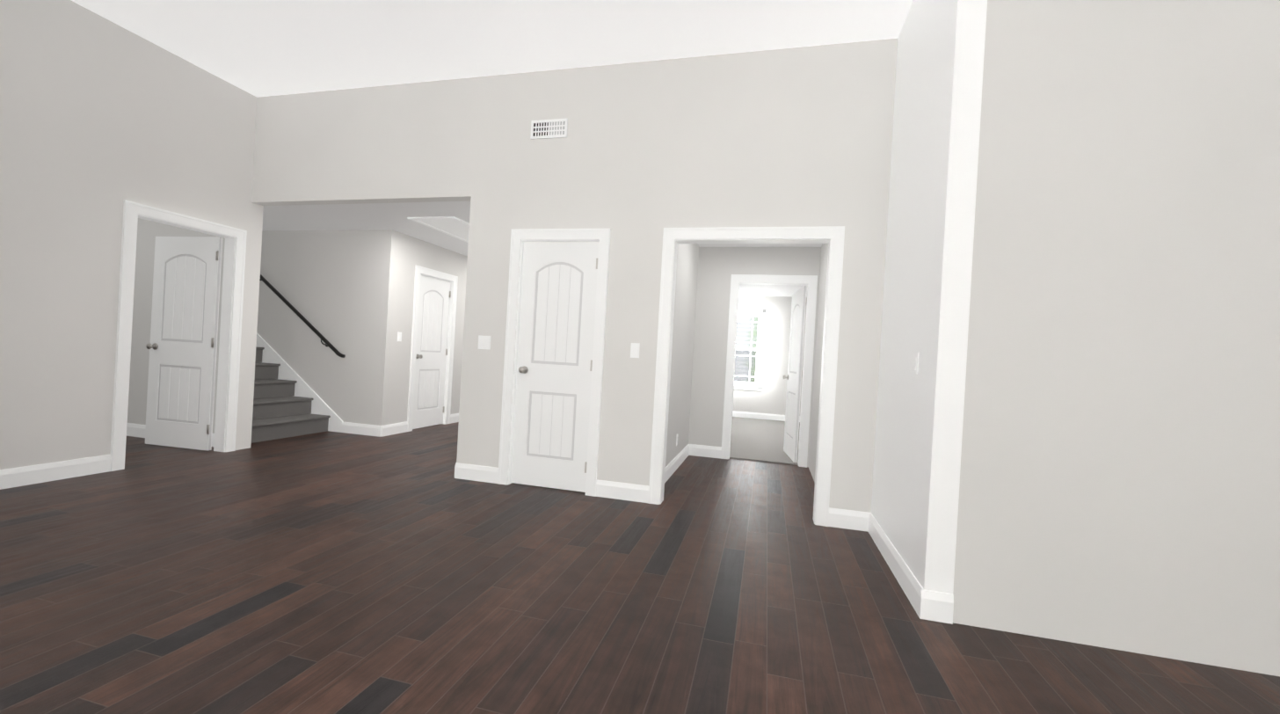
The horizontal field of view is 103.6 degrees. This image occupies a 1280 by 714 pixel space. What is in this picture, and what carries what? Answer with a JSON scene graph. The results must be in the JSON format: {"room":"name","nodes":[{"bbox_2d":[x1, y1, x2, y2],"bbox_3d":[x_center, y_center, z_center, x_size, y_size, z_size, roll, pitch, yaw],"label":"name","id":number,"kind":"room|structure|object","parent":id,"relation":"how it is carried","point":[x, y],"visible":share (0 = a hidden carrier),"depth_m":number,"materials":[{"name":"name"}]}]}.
{"room":"empty living room","nodes":[
{"label":"empty living room","id":0,"kind":"room"},
{"bbox_2d":[0,0,257,469],"bbox_3d":[-4.164,-0.846,3.746,0.120,3.470,2.400,3,0,14],"label":"wall","id":1,"kind":"structure","parent":0,"point":[102,119],"depth_m":3.70,"materials":[{"name":"paint"}]},
{"bbox_2d":[0,454,111,489],"bbox_3d":[-4.311,0.820,3.264,0.014,0.130,1.389,3,0,14],"label":"baseboard","id":2,"kind":"structure","parent":1,"relation":"attached to","point":[52,471],"depth_m":3.62,"materials":[{"name":"white wood"}]},
{"bbox_2d":[110,200,247,471],"bbox_3d":[-4.024,-0.164,4.405,0.145,2.121,0.942,3,0,14],"label":"door frame","id":3,"kind":"structure","parent":1,"relation":"attached to","point":[230,334],"depth_m":4.54,"materials":[{"name":"white wood"}]},
{"bbox_2d":[145,236,222,450],"bbox_3d":[-4.385,-0.144,4.837,0.764,2.018,0.169,3,0,11],"label":"door","id":4,"kind":"structure","parent":1,"relation":"in","point":[182,346],"depth_m":4.82,"materials":[{"name":"white wood"}]},
{"bbox_2d":[256,229,399,425],"bbox_3d":[-5.073,-0.469,6.561,4.300,2.600,0.120,3,0,14],"label":"wall","id":5,"kind":"structure","parent":0,"point":[336,289],"depth_m":6.15,"materials":[{"name":"paint"}]},
{"bbox_2d":[255,332,342,432],"bbox_3d":[-5.205,-0.486,6.526,3.440,2.620,0.014,3,0,14],"label":"trim","id":6,"kind":"structure","parent":5,"relation":"attached to","point":[303,389],"depth_m":6.26,"materials":[{"name":"white wood"}]},
{"bbox_2d":[259,274,345,357],"bbox_3d":[-5.046,-1.229,6.446,3.150,2.314,0.107,3,0,14],"label":"handrail","id":7,"kind":"object","parent":5,"relation":"attached to","point":[274,290],"visible":0.52,"depth_m":6.16,"materials":[{"name":"black metal"}]},
{"bbox_2d":[341,421,383,436],"bbox_3d":[-3.336,0.866,6.038,0.564,0.130,0.014,3,0,14],"label":"baseboard","id":8,"kind":"structure","parent":5,"relation":"attached to","point":[348,427],"depth_m":6.03,"materials":[{"name":"white wood"}]},
{"bbox_2d":[388,232,467,424],"bbox_3d":[-2.443,-0.329,8.448,0.120,2.600,4.830,3,0,14],"label":"wall","id":9,"kind":"structure","parent":0,"point":[413,252],"depth_m":6.36,"materials":[{"name":"paint"}]},
{"bbox_2d":[383,421,407,436],"bbox_3d":[-3.011,0.884,6.204,0.014,0.130,0.409,3,0,14],"label":"baseboard","id":10,"kind":"structure","parent":9,"relation":"attached to","point":[396,428],"depth_m":6.19,"materials":[{"name":"white wood"}]},
{"bbox_2d":[397,331,401,341],"bbox_3d":[-2.952,-0.250,6.188,0.012,0.115,0.070,3,0,14],"label":"light switch","id":11,"kind":"object","parent":9,"relation":"attached to","point":[399,336],"visible":1,"depth_m":6.18,"materials":[{"name":"white plastic"}]},
{"bbox_2d":[412,274,450,429],"bbox_3d":[-2.817,-0.063,6.832,0.102,2.018,0.694,3,0,14],"label":"hall door","id":12,"kind":"structure","parent":9,"relation":"in","point":[432,351],"depth_m":6.84,"materials":[{"name":"white wood"}]},
{"bbox_2d":[407,265,458,431],"bbox_3d":[-2.853,-0.107,6.837,0.145,2.121,0.872,3,0,14],"label":"door frame","id":13,"kind":"structure","parent":9,"relation":"attached to","point":[419,271],"depth_m":6.91,"materials":[{"name":"white wood"}]},
{"bbox_2d":[450,413,458,423],"bbox_3d":[-2.300,0.914,9.013,0.014,0.130,3.639,3,0,14],"label":"baseboard","id":14,"kind":"structure","parent":9,"relation":"attached to","point":[454,418],"depth_m":7.36,"materials":[{"name":"white wood"}]},
{"bbox_2d":[71,0,913,97],"bbox_3d":[-0.280,-2.370,1.285,8.680,0.100,5.540,3,0,14],"label":"ceiling","id":15,"kind":"structure","parent":0,"point":[257,48],"depth_m":3.69,"materials":[{"name":"paint"}]},
{"bbox_2d":[127,37,897,512],"bbox_3d":[-2.805,-0.773,4.702,9.570,3.470,0.120,3,0,14],"label":"wall","id":16,"kind":"structure","parent":0,"point":[639,157],"depth_m":3.97,"materials":[{"name":"paint"}]},
{"bbox_2d":[126,422,214,446],"bbox_3d":[-5.725,0.736,5.355,3.520,0.130,0.014,3,0,14],"label":"baseboard","id":17,"kind":"structure","parent":16,"relation":"attached to","point":[134,430],"depth_m":5.22,"materials":[{"name":"white wood"}]},
{"bbox_2d":[454,462,498,483],"bbox_3d":[-1.383,0.980,4.254,0.427,0.130,0.014,3,0,14],"label":"baseboard","id":18,"kind":"structure","parent":16,"relation":"attached to","point":[473,472],"depth_m":4.25,"materials":[{"name":"white wood"}]},
{"bbox_2d":[477,334,491,349],"bbox_3d":[-1.315,-0.123,4.250,0.116,0.115,0.012,3,0,14],"label":"double light switch","id":19,"kind":"object","parent":16,"relation":"attached to","point":[483,342],"visible":1,"depth_m":4.25,"materials":[{"name":"white plastic"}]},
{"bbox_2d":[530,117,567,138],"bbox_3d":[-0.745,-1.869,4.126,0.320,0.150,0.010,3,0,14],"label":"air vent","id":20,"kind":"object","parent":16,"relation":"in","point":[549,128],"visible":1,"depth_m":4.12,"materials":[{"name":"white metal"}]},
{"bbox_2d":[497,228,610,496],"bbox_3d":[-0.694,0.021,4.148,0.857,2.121,0.145,3,0,14],"label":"door frame","id":21,"kind":"structure","parent":16,"relation":"attached to","point":[520,236],"depth_m":4.12,"materials":[{"name":"white wood"}]},
{"bbox_2d":[510,241,598,492],"bbox_3d":[-0.701,0.063,4.110,0.678,2.018,0.102,3,0,14],"label":"closet door","id":22,"kind":"structure","parent":16,"relation":"in","point":[555,363],"depth_m":4.13,"materials":[{"name":"white wood"}]},
{"bbox_2d":[595,479,649,502],"bbox_3d":[-0.139,1.050,3.938,0.433,0.130,0.014,3,0,14],"label":"baseboard","id":23,"kind":"structure","parent":16,"relation":"attached to","point":[604,489],"depth_m":3.93,"materials":[{"name":"white wood"}]},
{"bbox_2d":[630,342,639,357],"bbox_3d":[-0.041,-0.051,3.926,0.070,0.115,0.012,3,0,14],"label":"light switch","id":24,"kind":"object","parent":16,"relation":"attached to","point":[634,350],"visible":1,"depth_m":3.92,"materials":[{"name":"white plastic"}]},
{"bbox_2d":[647,225,844,526],"bbox_3d":[0.774,0.104,3.787,1.304,2.121,0.166,3,0,14],"label":"trim","id":25,"kind":"structure","parent":16,"relation":"attached to","point":[832,236],"depth_m":3.69,"materials":[{"name":"white wood"}]},
{"bbox_2d":[261,201,821,297],"bbox_3d":[-1.364,-1.468,7.723,10.800,0.120,6.430,3,0,14],"label":"ceiling","id":26,"kind":"structure","parent":0,"point":[393,216],"depth_m":5.62,"materials":[{"name":"paint"}]},
{"bbox_2d":[407,216,469,242],"bbox_3d":[-2.035,-1.452,5.896,0.560,0.015,1.300,3,0,14],"label":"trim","id":27,"kind":"structure","parent":26,"relation":"attached to","point":[454,227],"depth_m":5.55,"materials":[{"name":"white paint"}]},
{"bbox_2d":[0,421,1279,713],"bbox_3d":[-1.731,1.057,3.781,12.700,0.060,14.700,3,0,14],"label":"floor","id":28,"kind":"structure","parent":0,"point":[327,571],"depth_m":2.20,"materials":[{"name":"brown wood"}]},
{"bbox_2d":[251,346,330,443],"bbox_3d":[-5.433,-0.356,6.005,3.267,2.337,1.097,3,0,14],"label":"stairs","id":29,"kind":"structure","parent":28,"relation":"on","point":[280,410],"depth_m":5.88,"materials":[{"name":"carpet"}]},
{"bbox_2d":[665,243,698,466],"bbox_3d":[0.348,-0.163,5.027,0.120,2.600,2.070,3,0,14],"label":"wall","id":30,"kind":"structure","parent":0,"point":[683,336],"depth_m":5.14,"materials":[{"name":"paint"}]},
{"bbox_2d":[664,443,689,482],"bbox_3d":[0.330,1.073,4.956,0.014,0.130,1.950,3,0,14],"label":"baseboard","id":31,"kind":"structure","parent":30,"relation":"attached to","point":[674,464],"depth_m":5.09,"materials":[{"name":"white wood"}]},
{"bbox_2d":[688,247,821,466],"bbox_3d":[2.025,-0.072,5.607,2.850,2.600,0.120,3,0,14],"label":"wall","id":32,"kind":"structure","parent":0,"point":[718,267],"depth_m":5.83,"materials":[{"name":"paint"}]},
{"bbox_2d":[689,443,721,458],"bbox_3d":[0.769,1.094,5.843,0.349,0.130,0.014,3,0,14],"label":"baseboard","id":33,"kind":"structure","parent":32,"relation":"attached to","point":[697,450],"depth_m":5.84,"materials":[{"name":"white wood"}]},
{"bbox_2d":[720,274,817,467],"bbox_3d":[1.462,0.136,5.737,0.942,2.121,0.145,3,0,14],"label":"door frame","id":34,"kind":"structure","parent":32,"relation":"attached to","point":[810,281],"depth_m":5.67,"materials":[{"name":"white wood"}]},
{"bbox_2d":[783,285,807,462],"bbox_3d":[1.872,0.199,6.107,0.169,2.018,0.764,3,0,7],"label":"open bedroom door","id":35,"kind":"structure","parent":32,"relation":"in","point":[795,371],"depth_m":5.98,"materials":[{"name":"white wood"}]},
{"bbox_2d":[729,416,799,465],"bbox_3d":[2.166,1.224,7.775,3.500,0.014,4.300,3,0,14],"label":"floor","id":36,"kind":"structure","parent":0,"point":[759,440],"depth_m":7.17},
{"bbox_2d":[732,295,806,415],"bbox_3d":[2.779,-0.043,9.914,3.700,2.600,0.120,3,0,14],"label":"wall","id":37,"kind":"structure","parent":0,"point":[770,397],"depth_m":9.90,"materials":[{"name":"paint"}]},
{"bbox_2d":[734,308,765,391],"bbox_3d":[2.037,-0.155,10.080,0.900,1.610,0.165,3,0,14],"label":"window","id":38,"kind":"structure","parent":37,"relation":"in","point":[757,383],"depth_m":10.02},
{"bbox_2d":[732,410,799,421],"bbox_3d":[2.694,1.189,9.853,3.500,0.130,0.014,3,0,14],"label":"baseboard","id":39,"kind":"structure","parent":37,"relation":"attached to","point":[741,414],"depth_m":9.93,"materials":[{"name":"white wood"}]},
{"bbox_2d":[808,243,828,482],"bbox_3d":[1.756,-0.084,4.608,0.120,2.600,1.950,3,0,14],"label":"wall","id":40,"kind":"structure","parent":0,"point":[818,346],"depth_m":5.17,"materials":[{"name":"paint"}]},
{"bbox_2d":[871,0,987,593],"bbox_3d":[1.604,-0.523,2.890,0.120,3.470,1.225,3,0,14],"label":"wall column","id":41,"kind":"structure","parent":0,"point":[929,244],"depth_m":2.49,"materials":[{"name":"white paint"}]},
{"bbox_2d":[865,511,931,619],"bbox_3d":[1.445,1.141,2.905,0.014,0.130,1.239,3,0,14],"label":"baseboard","id":42,"kind":"structure","parent":41,"relation":"attached to","point":[920,599],"depth_m":2.65,"materials":[{"name":"white wood"}]},
{"bbox_2d":[912,352,919,374],"bbox_3d":[1.438,0.035,2.629,0.012,0.115,0.070,3,0,14],"label":"light switch","id":43,"kind":"object","parent":41,"relation":"attached to","point":[915,367],"visible":0.96,"depth_m":2.61,"materials":[{"name":"white plastic"}]},
{"bbox_2d":[952,0,1279,676],"bbox_3d":[2.799,-0.454,2.017,2.630,3.470,0.120,3,0,14],"label":"wall","id":44,"kind":"structure","parent":0,"point":[1120,469],"depth_m":2.14,"materials":[{"name":"paint"}]},
{"label":"outside","id":45,"kind":"structure","parent":0,"visible":0},
{"bbox_2d":[734,316,758,382],"bbox_3d":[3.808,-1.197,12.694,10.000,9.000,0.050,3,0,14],"label":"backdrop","id":46,"kind":"structure","parent":45,"point":[744,331],"depth_m":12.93,"materials":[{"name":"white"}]}
]}

